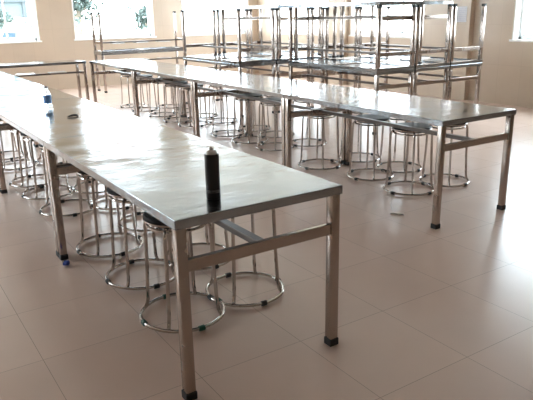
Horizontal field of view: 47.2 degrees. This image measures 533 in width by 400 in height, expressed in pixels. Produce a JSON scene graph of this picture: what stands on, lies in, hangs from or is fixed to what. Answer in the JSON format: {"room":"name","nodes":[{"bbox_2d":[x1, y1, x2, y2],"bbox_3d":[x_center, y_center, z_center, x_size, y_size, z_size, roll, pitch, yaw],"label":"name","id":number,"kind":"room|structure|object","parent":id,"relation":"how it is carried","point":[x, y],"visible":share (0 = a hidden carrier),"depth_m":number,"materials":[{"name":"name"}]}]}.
{"room":"eatery","nodes":[
{"label":"eatery","id":0,"kind":"room"},
{"bbox_2d":[0,0,258,89],"bbox_3d":[-5.082,-3.740,11.773,11.500,3.300,0.220,-12,20,-31],"label":"wall","id":1,"kind":"structure","parent":0,"point":[55,17],"depth_m":12.71,"materials":[{"name":"beige paint"}]},
{"bbox_2d":[0,0,41,43],"bbox_3d":[-5.315,-3.832,11.567,1.810,1.695,0.250,-12,20,-31],"label":"window","id":2,"kind":"structure","parent":1,"relation":"in","point":[36,38],"depth_m":12.07,"materials":[{"name":"white paint"}]},
{"bbox_2d":[71,0,156,40],"bbox_3d":[-3.265,-4.265,12.847,1.820,1.695,0.250,-12,20,-31],"label":"window","id":3,"kind":"structure","parent":1,"relation":"in","point":[151,31],"depth_m":13.20,"materials":[{"name":"white paint"}]},
{"bbox_2d":[181,0,248,35],"bbox_3d":[-1.223,-4.696,14.121,1.810,1.695,0.250,-12,20,-31],"label":"window","id":4,"kind":"structure","parent":1,"relation":"in","point":[202,32],"depth_m":14.35,"materials":[{"name":"white paint"}]},
{"bbox_2d":[0,73,532,399],"bbox_3d":[-0.262,-0.050,5.297,11.940,0.120,17.640,-12,20,-31],"label":"floor","id":5,"kind":"structure","parent":0,"point":[425,312],"depth_m":3.31,"materials":[{"name":"tile"}]},
{"bbox_2d":[1,130,23,160],"bbox_3d":[-2.814,-0.730,6.528,0.441,0.545,0.441,-13,21,-33],"label":"stool","id":6,"kind":"object","parent":5,"relation":"on","point":[16,150],"visible":0.3,"depth_m":6.56,"materials":[{"name":"grey metal"}]},
{"bbox_2d":[0,71,34,146],"bbox_3d":[-3.474,-1.129,7.524,0.768,0.750,1.802,-12,20,-31],"label":"dining table","id":7,"kind":"object","parent":5,"relation":"on","point":[4,77],"visible":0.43,"depth_m":7.13,"materials":[{"name":"silver metal"}]},
{"bbox_2d":[0,118,38,170],"bbox_3d":[-2.531,-0.603,6.098,0.441,0.545,0.441,-11,20,-28],"label":"stool","id":8,"kind":"object","parent":5,"relation":"on","point":[28,159],"visible":0.25,"depth_m":6.05,"materials":[{"name":"grey metal"}]},
{"bbox_2d":[9,129,47,187],"bbox_3d":[-2.120,-0.424,5.490,0.441,0.545,0.441,-12,20,-32],"label":"stool","id":9,"kind":"object","parent":5,"relation":"on","point":[11,131],"visible":0.34,"depth_m":5.40,"materials":[{"name":"grey metal"}]},
{"bbox_2d":[0,81,82,191],"bbox_3d":[-2.479,-0.702,6.075,0.768,0.750,1.802,-12,20,-31],"label":"dining table","id":10,"kind":"object","parent":5,"relation":"on","point":[28,91],"visible":0.45,"depth_m":5.79,"materials":[{"name":"silver metal"}]},
{"bbox_2d":[0,60,89,100],"bbox_3d":[-3.761,-1.764,9.605,1.800,0.750,0.460,-12,20,-31],"label":"dining table","id":11,"kind":"object","parent":5,"relation":"on","point":[62,62],"visible":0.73,"depth_m":9.71,"materials":[{"name":"silver metal"}]},
{"bbox_2d":[20,132,74,199],"bbox_3d":[-1.861,-0.315,5.120,0.441,0.545,0.441,-13,21,-33],"label":"stool","id":12,"kind":"object","parent":5,"relation":"on","point":[22,135],"visible":0.46,"depth_m":5.08,"materials":[{"name":"grey metal"}]},
{"bbox_2d":[35,147,68,164],"bbox_3d":[-2.197,-0.673,6.306,0.441,0.545,0.441,-11,20,-29],"label":"stool","id":13,"kind":"object","parent":5,"relation":"on","point":[40,157],"visible":0.14,"depth_m":6.27,"materials":[{"name":"grey metal"}]},
{"bbox_2d":[56,154,75,178],"bbox_3d":[-1.829,-0.515,5.769,0.441,0.545,0.441,-14,21,-37],"label":"stool","id":14,"kind":"object","parent":5,"relation":"on","point":[56,154],"visible":0.02,"depth_m":5.65,"materials":[{"name":"grey metal"}]},
{"bbox_2d":[63,260,69,265],"bbox_3d":[-1.208,0.382,3.687,0.041,0.034,0.048,-1,17,-1],"label":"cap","id":15,"kind":"object","parent":5,"relation":"on","point":[66,262],"visible":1,"depth_m":3.68,"materials":[{"name":"blue plastic"}]},
{"bbox_2d":[38,143,96,216],"bbox_3d":[-1.550,-0.187,4.685,0.441,0.545,0.441,-11,20,-28],"label":"stool","id":16,"kind":"object","parent":5,"relation":"on","point":[87,200],"visible":0.35,"depth_m":4.69,"materials":[{"name":"grey metal"}]},
{"bbox_2d":[0,98,164,257],"bbox_3d":[-1.486,-0.276,4.627,0.768,0.750,1.802,-12,20,-31],"label":"dining table","id":17,"kind":"object","parent":5,"relation":"on","point":[40,123],"visible":0.65,"depth_m":4.29,"materials":[{"name":"silver metal"}]},
{"bbox_2d":[43,86,51,107],"bbox_3d":[-1.740,-0.819,4.843,0.062,0.168,0.062,-12,20,-31],"label":"water bottle","id":18,"kind":"object","parent":17,"relation":"on","point":[47,98],"visible":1,"depth_m":4.82,"materials":[{"name":"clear plastic"}]},
{"bbox_2d":[72,176,104,193],"bbox_3d":[-1.482,-0.367,5.265,0.441,0.545,0.441,-12,20,-32],"label":"stool","id":19,"kind":"object","parent":5,"relation":"on","point":[76,184],"visible":0.14,"depth_m":5.17,"materials":[{"name":"grey metal"}]},
{"bbox_2d":[76,171,143,257],"bbox_3d":[-1.025,0.042,3.907,0.441,0.545,0.441,-13,21,-35],"label":"stool","id":20,"kind":"object","parent":5,"relation":"on","point":[97,236],"visible":0.62,"depth_m":3.89,"materials":[{"name":"grey metal"}]},
{"bbox_2d":[91,181,136,209],"bbox_3d":[-1.194,-0.237,4.827,0.441,0.545,0.441,-11,20,-29],"label":"stool","id":21,"kind":"object","parent":5,"relation":"on","point":[105,196],"visible":0.21,"depth_m":4.72,"materials":[{"name":"grey metal"}]},
{"bbox_2d":[120,72,146,107],"bbox_3d":[-2.192,-1.794,9.949,0.441,0.545,0.441,-14,22,-37],"label":"stool","id":22,"kind":"object","parent":5,"relation":"on","point":[137,73],"visible":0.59,"depth_m":9.90,"materials":[{"name":"grey metal"}]},
{"bbox_2d":[89,59,182,116],"bbox_3d":[-2.007,-1.714,9.332,0.768,0.750,1.802,-12,20,-31],"label":"dining table","id":23,"kind":"object","parent":5,"relation":"on","point":[126,65],"visible":0.58,"depth_m":9.21,"materials":[{"name":"silver metal"}]},
{"bbox_2d":[117,204,160,231],"bbox_3d":[-0.864,-0.096,4.346,0.441,0.545,0.441,-11,20,-28],"label":"stool","id":24,"kind":"object","parent":5,"relation":"on","point":[136,213],"visible":0.15,"depth_m":4.23,"materials":[{"name":"grey metal"}]},
{"bbox_2d":[105,187,174,289],"bbox_3d":[-0.717,0.176,3.454,0.441,0.545,0.441,-11,20,-29],"label":"stool","id":25,"kind":"object","parent":5,"relation":"on","point":[111,193],"visible":0.44,"depth_m":3.41,"materials":[{"name":"grey metal"}]},
{"bbox_2d":[107,187,119,195],"bbox_3d":[-0.722,-0.073,3.377,0.319,0.025,0.319,-11,20,-29],"label":"seat cushion","id":26,"kind":"object","parent":25,"relation":"on","point":[110,192],"depth_m":3.27,"materials":[{"name":"black plastic"}]},
{"bbox_2d":[94,49,186,92],"bbox_3d":[-2.517,-2.650,12.406,1.800,0.750,0.460,-12,20,-31],"label":"dining table","id":27,"kind":"object","parent":5,"relation":"on","point":[177,57],"visible":0.56,"depth_m":12.13,"materials":[{"name":"silver metal"}]},
{"bbox_2d":[90,11,186,52],"bbox_3d":[-2.531,-3.368,12.185,1.800,0.750,0.460,-12,20,-31],"label":"dining table","id":28,"kind":"object","parent":27,"relation":"on","point":[95,42],"visible":0.89,"depth_m":12.07,"materials":[{"name":"silver metal"}]},
{"bbox_2d":[131,74,158,111],"bbox_3d":[-1.917,-1.677,9.548,0.441,0.545,0.441,-15,22,-37],"label":"stool","id":29,"kind":"object","parent":5,"relation":"on","point":[147,75],"visible":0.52,"depth_m":9.51,"materials":[{"name":"grey metal"}]},
{"bbox_2d":[148,82,175,116],"bbox_3d":[-1.554,-1.521,9.019,0.441,0.545,0.441,-15,22,-39],"label":"stool","id":30,"kind":"object","parent":5,"relation":"on","point":[159,112],"visible":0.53,"depth_m":9.00,"materials":[{"name":"grey metal"}]},
{"bbox_2d":[157,76,178,108],"bbox_3d":[-1.577,-1.766,9.817,0.441,0.545,0.441,-15,22,-38],"label":"stool","id":31,"kind":"object","parent":5,"relation":"on","point":[166,104],"visible":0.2,"depth_m":9.73,"materials":[{"name":"grey metal"}]},
{"bbox_2d":[163,81,191,122],"bbox_3d":[-1.252,-1.380,8.544,0.441,0.545,0.441,14,23,40],"label":"stool","id":32,"kind":"object","parent":5,"relation":"on","point":[184,82],"visible":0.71,"depth_m":8.47,"materials":[{"name":"grey metal"}]},
{"bbox_2d":[164,81,186,83],"bbox_3d":[-1.257,-1.629,8.467,0.319,0.025,0.319,14,23,40],"label":"seat cushion","id":33,"kind":"object","parent":32,"relation":"on","point":[185,82],"depth_m":8.43,"materials":[{"name":"black plastic"}]},
{"bbox_2d":[139,212,225,333],"bbox_3d":[-0.426,0.312,2.995,0.441,0.545,0.441,-12,20,-31],"label":"stool","id":34,"kind":"object","parent":5,"relation":"on","point":[148,220],"visible":0.56,"depth_m":2.93,"materials":[{"name":"grey metal"}]},
{"bbox_2d":[143,212,166,225],"bbox_3d":[-0.430,0.063,2.918,0.319,0.025,0.319,-12,20,-31],"label":"seat cushion","id":35,"kind":"object","parent":34,"relation":"on","point":[148,219],"depth_m":2.81,"materials":[{"name":"black plastic"}]},
{"bbox_2d":[172,81,199,112],"bbox_3d":[-1.247,-1.624,9.336,0.441,0.545,0.441,-14,21,-36],"label":"stool","id":36,"kind":"object","parent":5,"relation":"on","point":[187,81],"visible":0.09,"depth_m":9.40,"materials":[{"name":"grey metal"}]},
{"bbox_2d":[132,65,247,135],"bbox_3d":[-1.013,-1.287,7.883,0.768,0.750,1.802,-12,20,-31],"label":"dining table","id":37,"kind":"object","parent":5,"relation":"on","point":[175,72],"visible":0.59,"depth_m":7.76,"materials":[{"name":"silver metal"}]},
{"bbox_2d":[43,126,342,399],"bbox_3d":[-0.491,0.151,3.178,0.768,0.750,1.802,-12,20,-31],"label":"dining table","id":38,"kind":"object","parent":5,"relation":"on","point":[160,170],"visible":0.93,"depth_m":2.62,"materials":[{"name":"silver metal"}]},
{"bbox_2d":[204,147,220,199],"bbox_3d":[-0.210,-0.106,2.367,0.058,0.206,0.058,-12,20,-31],"label":"bottle","id":39,"kind":"object","parent":38,"relation":"on","point":[211,156],"visible":1,"depth_m":2.35,"materials":[{"name":"black paint"}]},
{"bbox_2d":[178,83,209,126],"bbox_3d":[-0.993,-1.280,8.202,0.441,0.545,0.441,-14,21,-36],"label":"stool","id":40,"kind":"object","parent":5,"relation":"on","point":[198,84],"visible":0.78,"depth_m":8.15,"materials":[{"name":"grey metal"}]},
{"bbox_2d":[168,225,229,270],"bbox_3d":[-0.421,0.097,3.691,0.441,0.545,0.441,-12,20,-32],"label":"stool","id":41,"kind":"object","parent":5,"relation":"on","point":[217,266],"visible":0.1,"depth_m":3.71,"materials":[{"name":"grey metal"}]},
{"bbox_2d":[190,84,217,118],"bbox_3d":[-0.926,-1.481,8.851,0.441,0.545,0.441,-14,21,-36],"label":"stool","id":42,"kind":"object","parent":5,"relation":"on","point":[200,113],"visible":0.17,"depth_m":8.84,"materials":[{"name":"grey metal"}]},
{"bbox_2d":[208,85,237,123],"bbox_3d":[-0.615,-1.353,8.415,0.441,0.545,0.441,-17,23,-42],"label":"stool","id":43,"kind":"object","parent":5,"relation":"on","point":[222,103],"visible":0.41,"depth_m":8.40,"materials":[{"name":"grey metal"}]},
{"bbox_2d":[211,89,244,136],"bbox_3d":[-0.484,-1.078,7.512,0.441,0.545,0.441,13,22,39],"label":"stool","id":44,"kind":"object","parent":5,"relation":"on","point":[226,96],"visible":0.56,"depth_m":7.48,"materials":[{"name":"grey metal"}]},
{"bbox_2d":[183,58,275,116],"bbox_3d":[-0.610,-1.810,9.557,0.620,0.750,1.800,-12,20,-31],"label":"dining table","id":45,"kind":"object","parent":5,"relation":"on","point":[185,60],"visible":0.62,"depth_m":8.91,"materials":[{"name":"silver metal"}]},
{"bbox_2d":[181,8,275,63],"bbox_3d":[-0.624,-2.527,9.336,0.620,0.750,1.800,-12,20,-31],"label":"dining table","id":46,"kind":"object","parent":45,"relation":"on","point":[215,57],"visible":1,"depth_m":9.13,"materials":[{"name":"silver metal"}]},
{"bbox_2d":[205,209,284,307],"bbox_3d":[-0.121,0.231,3.237,0.441,0.545,0.441,-11,19,-28],"label":"stool","id":47,"kind":"object","parent":5,"relation":"on","point":[234,273],"visible":0.44,"depth_m":3.21,"materials":[{"name":"grey metal"}]},
{"bbox_2d":[232,93,267,143],"bbox_3d":[-0.199,-0.955,7.096,0.441,0.545,0.441,-16,23,-40],"label":"stool","id":48,"kind":"object","parent":5,"relation":"on","point":[248,101],"visible":0.77,"depth_m":7.04,"materials":[{"name":"grey metal"}]},
{"bbox_2d":[235,93,262,97],"bbox_3d":[-0.203,-1.204,7.019,0.319,0.025,0.319,-16,23,-40],"label":"seat cushion","id":49,"kind":"object","parent":48,"relation":"on","point":[249,94],"depth_m":6.99,"materials":[{"name":"black plastic"}]},
{"bbox_2d":[238,93,270,131],"bbox_3d":[-0.161,-1.174,7.806,0.441,0.545,0.441,-16,22,-40],"label":"stool","id":50,"kind":"object","parent":5,"relation":"on","point":[253,102],"visible":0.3,"depth_m":7.83,"materials":[{"name":"grey metal"}]},
{"bbox_2d":[218,61,309,112],"bbox_3d":[-0.075,-1.923,9.891,0.620,0.750,1.800,-12,20,-31],"label":"dining table","id":51,"kind":"object","parent":5,"relation":"on","point":[279,73],"visible":0.22,"depth_m":9.26,"materials":[{"name":"silver metal"}]},
{"bbox_2d":[216,7,310,61],"bbox_3d":[-0.089,-2.640,9.670,0.620,0.750,1.800,-12,20,-31],"label":"dining table","id":52,"kind":"object","parent":51,"relation":"on","point":[277,47],"visible":0.85,"depth_m":9.57,"materials":[{"name":"silver metal"}]},
{"bbox_2d":[220,5,320,58],"bbox_3d":[0.044,-2.706,9.742,0.800,0.750,1.700,-12,20,-31],"label":"dining table","id":53,"kind":"object","parent":52,"relation":"on","point":[223,19],"visible":0.73,"depth_m":9.66,"materials":[{"name":"silver metal"}]},
{"bbox_2d":[192,74,346,165],"bbox_3d":[-0.019,-0.860,6.435,0.768,0.750,1.802,-12,20,-31],"label":"dining table","id":54,"kind":"object","parent":5,"relation":"on","point":[243,83],"visible":0.7,"depth_m":6.19,"materials":[{"name":"silver metal"}]},
{"bbox_2d":[256,97,294,151],"bbox_3d":[0.093,-0.840,6.705,0.441,0.545,0.441,-17,23,-42],"label":"stool","id":55,"kind":"object","parent":5,"relation":"on","point":[269,98],"visible":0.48,"depth_m":6.63,"materials":[{"name":"grey metal"}]},
{"bbox_2d":[261,97,280,101],"bbox_3d":[0.088,-1.089,6.629,0.319,0.025,0.319,-17,23,-42],"label":"seat cushion","id":56,"kind":"object","parent":55,"relation":"on","point":[270,98],"depth_m":6.63,"materials":[{"name":"black plastic"}]},
{"bbox_2d":[260,95,294,137],"bbox_3d":[0.125,-1.051,7.389,0.441,0.545,0.441,15,24,43],"label":"stool","id":57,"kind":"object","parent":5,"relation":"on","point":[277,130],"visible":0.23,"depth_m":7.36,"materials":[{"name":"grey metal"}]},
{"bbox_2d":[250,64,342,107],"bbox_3d":[0.459,-2.036,10.224,0.620,0.750,1.800,-12,20,-31],"label":"dining table","id":58,"kind":"object","parent":5,"relation":"on","point":[312,71],"visible":0.12,"depth_m":9.62,"materials":[{"name":"silver metal"}]},
{"bbox_2d":[248,7,340,58],"bbox_3d":[0.445,-2.753,10.003,0.620,0.750,1.800,-12,20,-31],"label":"dining table","id":59,"kind":"object","parent":58,"relation":"on","point":[313,55],"visible":0.37,"depth_m":9.99,"materials":[{"name":"silver metal"}]},
{"bbox_2d":[292,100,326,146],"bbox_3d":[0.471,-0.903,6.884,0.441,0.545,0.441,-17,23,-42],"label":"stool","id":60,"kind":"object","parent":5,"relation":"on","point":[308,138],"visible":0.34,"depth_m":6.84,"materials":[{"name":"grey metal"}]},
{"bbox_2d":[298,114,341,169],"bbox_3d":[0.517,-0.597,5.888,0.441,0.545,0.441,13,22,39],"label":"stool","id":61,"kind":"object","parent":5,"relation":"on","point":[319,115],"visible":0.62,"depth_m":5.84,"materials":[{"name":"grey metal"}]},
{"bbox_2d":[288,63,413,134],"bbox_3d":[1.065,-1.406,8.142,0.620,0.750,1.800,-12,20,-31],"label":"dining table","id":62,"kind":"object","parent":5,"relation":"on","point":[383,86],"visible":0.58,"depth_m":7.55,"materials":[{"name":"silver metal"}]},
{"bbox_2d":[288,4,416,71],"bbox_3d":[1.051,-2.124,7.921,0.620,0.750,1.800,-12,20,-31],"label":"dining table","id":63,"kind":"object","parent":62,"relation":"on","point":[322,62],"visible":1,"depth_m":7.71,"materials":[{"name":"silver metal"}]},
{"bbox_2d":[293,1,424,67],"bbox_3d":[1.149,-2.179,7.959,0.740,0.750,1.700,-12,20,-31],"label":"dining table","id":64,"kind":"object","parent":63,"relation":"on","point":[334,17],"visible":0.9,"depth_m":7.77,"materials":[{"name":"silver metal"}]},
{"bbox_2d":[339,111,379,162],"bbox_3d":[0.938,-0.681,6.134,0.441,0.545,0.441,-15,22,-38],"label":"stool","id":65,"kind":"object","parent":5,"relation":"on","point":[354,112],"visible":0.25,"depth_m":6.12,"materials":[{"name":"grey metal"}]},
{"bbox_2d":[346,114,393,181],"bbox_3d":[0.938,-0.480,5.482,0.441,0.545,0.441,15,24,43],"label":"stool","id":66,"kind":"object","parent":5,"relation":"on","point":[371,116],"visible":0.7,"depth_m":5.42,"materials":[{"name":"grey metal"}]},
{"bbox_2d":[356,114,389,120],"bbox_3d":[0.934,-0.729,5.406,0.319,0.025,0.319,15,24,43],"label":"seat cushion","id":67,"kind":"object","parent":66,"relation":"on","point":[377,117],"depth_m":5.35,"materials":[{"name":"black plastic"}]},
{"bbox_2d":[324,66,449,121],"bbox_3d":[1.600,-1.519,8.475,0.620,0.750,1.800,-12,20,-31],"label":"dining table","id":68,"kind":"object","parent":5,"relation":"on","point":[416,82],"visible":0.37,"depth_m":7.84,"materials":[{"name":"silver metal"}]},
{"bbox_2d":[325,4,453,68],"bbox_3d":[1.586,-2.237,8.255,0.620,0.750,1.800,-12,20,-31],"label":"dining table","id":69,"kind":"object","parent":68,"relation":"on","point":[425,64],"visible":0.82,"depth_m":7.98,"materials":[{"name":"silver metal"}]},
{"bbox_2d":[339,1,452,59],"bbox_3d":[1.739,-2.331,8.419,0.640,0.750,1.500,-12,20,-31],"label":"dining table","id":70,"kind":"object","parent":69,"relation":"on","point":[341,55],"visible":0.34,"depth_m":8.81,"materials":[{"name":"silver metal"}]},
{"bbox_2d":[376,118,421,173],"bbox_3d":[1.255,-0.561,5.725,0.441,0.545,0.441,14,23,41],"label":"stool","id":71,"kind":"object","parent":5,"relation":"on","point":[396,119],"visible":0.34,"depth_m":5.73,"materials":[{"name":"grey metal"}]},
{"bbox_2d":[284,87,515,229],"bbox_3d":[0.975,-0.433,4.986,0.768,0.750,1.802,-12,20,-31],"label":"dining table","id":72,"kind":"object","parent":5,"relation":"on","point":[441,113],"visible":0.91,"depth_m":4.53,"materials":[{"name":"silver metal"}]},
{"bbox_2d":[382,122,433,195],"bbox_3d":[1.185,-0.347,5.035,0.441,0.545,0.441,-15,22,-38],"label":"stool","id":73,"kind":"object","parent":5,"relation":"on","point":[414,124],"visible":0.73,"depth_m":4.98,"materials":[{"name":"grey metal"}]},
{"bbox_2d":[392,122,431,130],"bbox_3d":[1.181,-0.596,4.959,0.319,0.025,0.319,-15,22,-38],"label":"seat cushion","id":74,"kind":"object","parent":73,"relation":"on","point":[420,125],"depth_m":4.93,"materials":[{"name":"black plastic"}]},
{"bbox_2d":[357,63,481,103],"bbox_3d":[2.134,-1.632,8.809,0.620,0.750,1.800,-12,20,-31],"label":"dining table","id":75,"kind":"object","parent":5,"relation":"on","point":[477,76],"visible":0.35,"depth_m":8.14,"materials":[{"name":"silver metal"}]},
{"bbox_2d":[358,3,486,64],"bbox_3d":[2.120,-2.350,8.588,0.620,0.750,1.800,-12,20,-31],"label":"dining table","id":76,"kind":"object","parent":75,"relation":"on","point":[453,61],"visible":0.74,"depth_m":8.15,"materials":[{"name":"silver metal"}]},
{"bbox_2d":[419,123,469,187],"bbox_3d":[1.546,-0.422,5.255,0.441,0.545,0.441,-16,22,-39],"label":"stool","id":77,"kind":"object","parent":5,"relation":"on","point":[451,127],"visible":0.54,"depth_m":5.18,"materials":[{"name":"grey metal"}]},
{"bbox_2d":[257,0,532,107],"bbox_3d":[4.600,-2.718,7.847,0.220,3.300,17.640,-12,20,-31],"label":"wall","id":78,"kind":"structure","parent":0,"point":[506,78],"depth_m":9.51,"materials":[{"name":"beige paint"}]},
{"bbox_2d":[273,0,317,34],"bbox_3d":[0.805,-4.484,13.303,0.250,1.695,2.110,-12,20,-31],"label":"window","id":79,"kind":"structure","parent":78,"relation":"in","point":[275,2],"depth_m":13.65,"materials":[{"name":"white paint"}]},
{"bbox_2d":[328,0,348,84],"bbox_3d":[1.432,-3.993,12.187,0.100,3.300,0.520,-12,20,-31],"label":"column","id":80,"kind":"structure","parent":78,"relation":"attached to","point":[329,1],"depth_m":12.30,"materials":[{"name":"beige paint"}]},
{"bbox_2d":[349,0,410,37],"bbox_3d":[2.254,-3.862,11.192,0.250,1.695,1.940,-12,20,-31],"label":"window","id":81,"kind":"structure","parent":78,"relation":"in","point":[393,34],"depth_m":11.52,"materials":[{"name":"white paint"}]},
{"bbox_2d":[418,0,475,100],"bbox_3d":[2.971,-3.332,9.943,0.100,3.300,1.000,-12,20,-31],"label":"column","id":82,"kind":"structure","parent":78,"relation":"attached to","point":[434,30],"depth_m":10.10,"materials":[{"name":"beige paint"}]},
{"bbox_2d":[456,6,466,21],"bbox_3d":[3.062,-2.985,9.815,0.002,0.240,0.390,-12,20,-31],"label":"notice","id":83,"kind":"object","parent":78,"relation":"attached to","point":[461,16],"visible":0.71,"depth_m":9.73,"materials":[{"name":"paper"}]},
{"bbox_2d":[509,0,532,41],"bbox_3d":[4.310,-2.979,8.195,0.250,1.695,2.060,-12,20,-31],"label":"window","id":84,"kind":"structure","parent":78,"relation":"in","point":[518,35],"depth_m":9.11,"materials":[{"name":"white paint"}]},
{"label":"outside","id":85,"kind":"structure","parent":0,"visible":0},
{"bbox_2d":[76,21,532,34],"bbox_3d":[-1.175,-6.282,28.544,150.000,0.350,130.000,-12,20,-31],"label":"ground","id":86,"kind":"structure","parent":85,"point":[397,25],"depth_m":84.42,"materials":[{"name":"grey"}]},
{"bbox_2d":[0,8,13,29],"bbox_3d":[-12.951,-7.834,28.759,2.127,2.937,1.885,-12,20,-31],"label":"tree","id":87,"kind":"object","parent":86,"relation":"on","point":[2,23],"visible":0.89,"depth_m":28.60,"materials":[{"name":"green plant"}]},
{"bbox_2d":[0,0,27,37],"bbox_3d":[-26.180,-13.744,38.455,19.400,9.000,7.300,-12,20,-31],"label":"building","id":88,"kind":"structure","parent":86,"relation":"on","point":[18,8],"depth_m":41.03,"materials":[{"name":"grey stone"}]},
{"bbox_2d":[1,31,33,37],"bbox_3d":[-13.377,-8.427,33.268,3.960,1.420,1.660,14,23,40],"label":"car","id":89,"kind":"object","parent":86,"relation":"on","point":[10,34],"visible":0.05,"depth_m":32.54,"materials":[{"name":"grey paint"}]},
{"bbox_2d":[24,14,79,27],"bbox_3d":[-7.089,-5.239,20.476,1.723,2.635,1.490,-12,20,-31],"label":"tree","id":90,"kind":"object","parent":86,"relation":"on","point":[76,19],"visible":0.02,"depth_m":20.05,"materials":[{"name":"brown plant"}]},
{"bbox_2d":[73,0,104,34],"bbox_3d":[-7.112,-6.704,23.620,2.040,3.583,2.006,-4,17,-8],"label":"tree","id":91,"kind":"object","parent":86,"relation":"on","point":[84,5],"visible":0.58,"depth_m":23.46,"materials":[{"name":"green plant"}]},
{"bbox_2d":[126,0,147,31],"bbox_3d":[-4.188,-5.898,22.217,1.505,2.764,1.608,3,18,13],"label":"tree","id":92,"kind":"object","parent":86,"relation":"on","point":[142,23],"visible":0.47,"depth_m":21.69,"materials":[{"name":"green plant"}]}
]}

